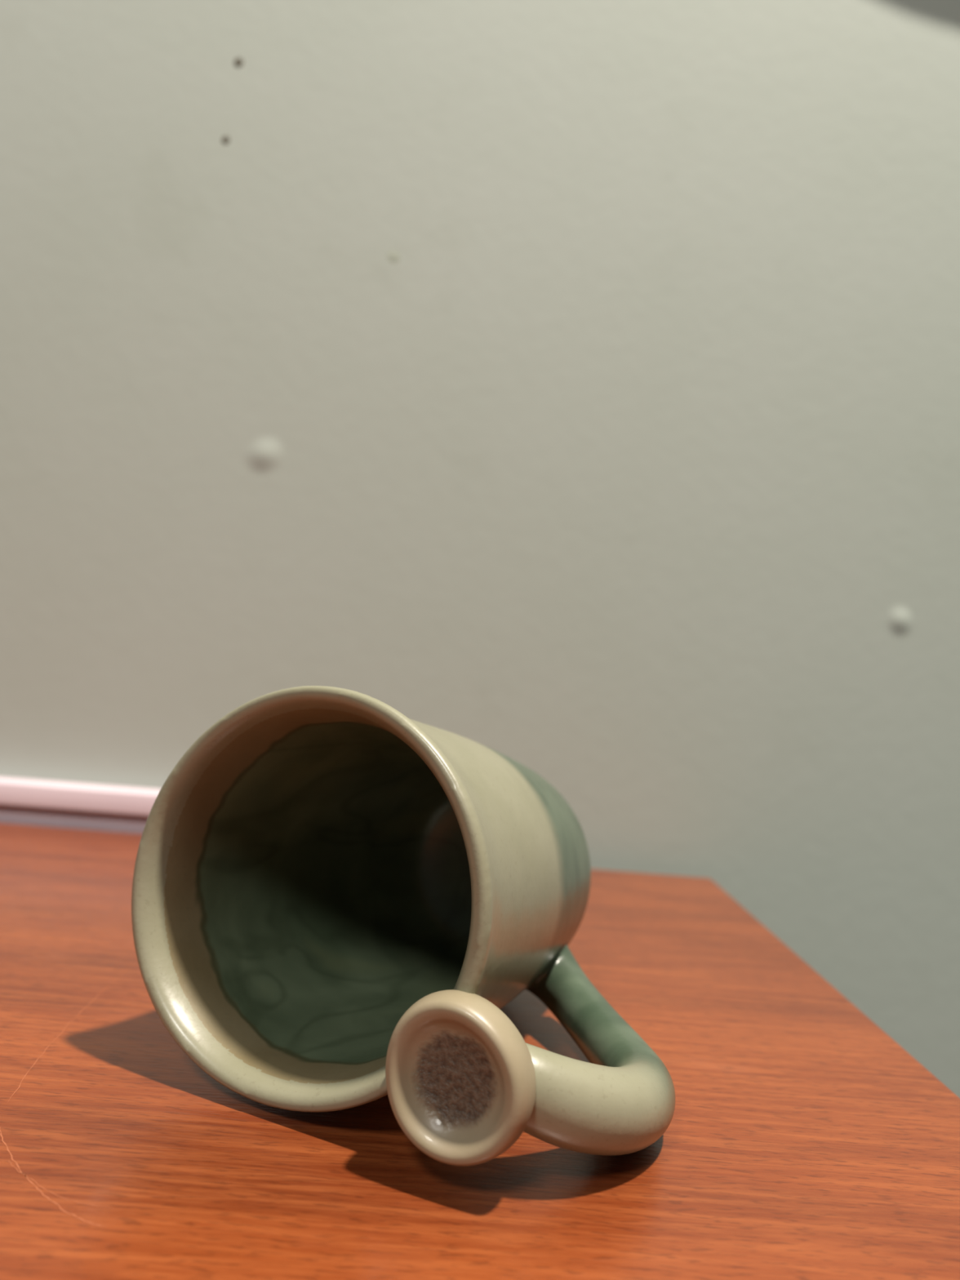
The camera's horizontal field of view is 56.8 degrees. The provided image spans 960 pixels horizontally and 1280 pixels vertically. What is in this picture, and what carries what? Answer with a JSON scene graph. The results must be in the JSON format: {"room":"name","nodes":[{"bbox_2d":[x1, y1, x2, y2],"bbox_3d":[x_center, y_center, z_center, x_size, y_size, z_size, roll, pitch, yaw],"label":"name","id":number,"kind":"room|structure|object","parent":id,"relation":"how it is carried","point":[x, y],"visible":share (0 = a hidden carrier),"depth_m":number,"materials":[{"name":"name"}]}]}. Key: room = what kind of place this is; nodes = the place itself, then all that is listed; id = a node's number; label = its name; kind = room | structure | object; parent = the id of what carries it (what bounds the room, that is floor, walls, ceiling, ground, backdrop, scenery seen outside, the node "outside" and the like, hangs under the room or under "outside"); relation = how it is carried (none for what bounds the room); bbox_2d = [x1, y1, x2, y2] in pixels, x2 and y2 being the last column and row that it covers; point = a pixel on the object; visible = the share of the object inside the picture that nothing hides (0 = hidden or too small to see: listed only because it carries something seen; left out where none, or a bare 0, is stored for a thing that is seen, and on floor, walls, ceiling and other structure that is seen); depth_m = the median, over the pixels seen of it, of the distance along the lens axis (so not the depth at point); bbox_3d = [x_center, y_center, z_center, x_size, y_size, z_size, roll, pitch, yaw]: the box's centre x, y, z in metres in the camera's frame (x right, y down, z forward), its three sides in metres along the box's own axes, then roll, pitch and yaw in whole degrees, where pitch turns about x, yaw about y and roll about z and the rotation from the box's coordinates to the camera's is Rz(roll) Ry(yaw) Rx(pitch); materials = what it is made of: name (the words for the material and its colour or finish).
{"room":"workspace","nodes":[
{"label":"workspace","id":0,"kind":"room"},
{"bbox_2d":[0,0,959,1097],"bbox_3d":[0.052,-0.664,0.527,3.200,3.050,0.100,4,-2,0],"label":"wall","id":1,"kind":"structure","parent":0,"point":[621,484],"depth_m":0.46,"materials":[{"name":"paint"}]},
{"bbox_2d":[0,776,160,833],"bbox_3d":[-0.786,0.051,0.441,1.440,0.050,0.014,4,-2,0],"label":"trim","id":2,"kind":"structure","parent":1,"relation":"attached to","point":[28,802],"depth_m":0.43,"materials":[{"name":"white paint"}]},
{"bbox_2d":[222,135,229,144],"bbox_3d":[-0.132,-0.260,0.461,0.004,0.005,0.001,4,-2,0],"label":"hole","id":3,"kind":"object","parent":1,"relation":"attached to","point":[225,140],"visible":1,"depth_m":0.46,"materials":[{"name":"grey paint"}]},
{"bbox_2d":[233,57,243,67],"bbox_3d":[-0.126,-0.301,0.463,0.005,0.006,0.001,4,-2,0],"label":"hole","id":4,"kind":"object","parent":1,"relation":"attached to","point":[238,62],"visible":1,"depth_m":0.46,"materials":[{"name":"grey paint"}]},
{"bbox_2d":[242,434,286,475],"bbox_3d":[-0.110,-0.095,0.455,0.022,0.022,0.001,4,-2,0],"label":"bump","id":5,"kind":"object","parent":1,"relation":"attached to","point":[264,455],"visible":1,"depth_m":0.46},
{"bbox_2d":[386,249,399,262],"bbox_3d":[-0.045,-0.198,0.460,0.007,0.007,0.001,4,-2,0],"label":"scuff","id":6,"kind":"object","parent":1,"relation":"attached to","point":[393,256],"visible":1,"depth_m":0.46,"materials":[{"name":"grey paint"}]},
{"bbox_2d":[884,603,915,638],"bbox_3d":[0.214,-0.010,0.453,0.016,0.018,0.001,4,-2,0],"label":"bump","id":7,"kind":"object","parent":1,"relation":"attached to","point":[900,620],"visible":1,"depth_m":0.45},
{"bbox_3d":[-0.068,0.865,-0.607,3.200,0.100,2.052,4,-2,0],"label":"floor","id":8,"kind":"structure","parent":0,"visible":0},
{"bbox_2d":[0,822,959,1279],"bbox_3d":[-0.524,0.427,0.025,1.221,0.750,0.785,4,-2,0],"label":"wooden table","id":9,"kind":"object","parent":8,"relation":"on","point":[802,1140],"visible":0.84,"depth_m":0.17,"materials":[{"name":"brown wood"}]},
{"bbox_2d":[131,685,675,1165],"bbox_3d":[-0.001,0.056,0.215,0.114,0.085,0.113,3,-3,31],"label":"coffee mug","id":10,"kind":"object","parent":9,"relation":"on","point":[340,898],"visible":1,"depth_m":0.20,"materials":[{"name":"ceramic"}]}
]}

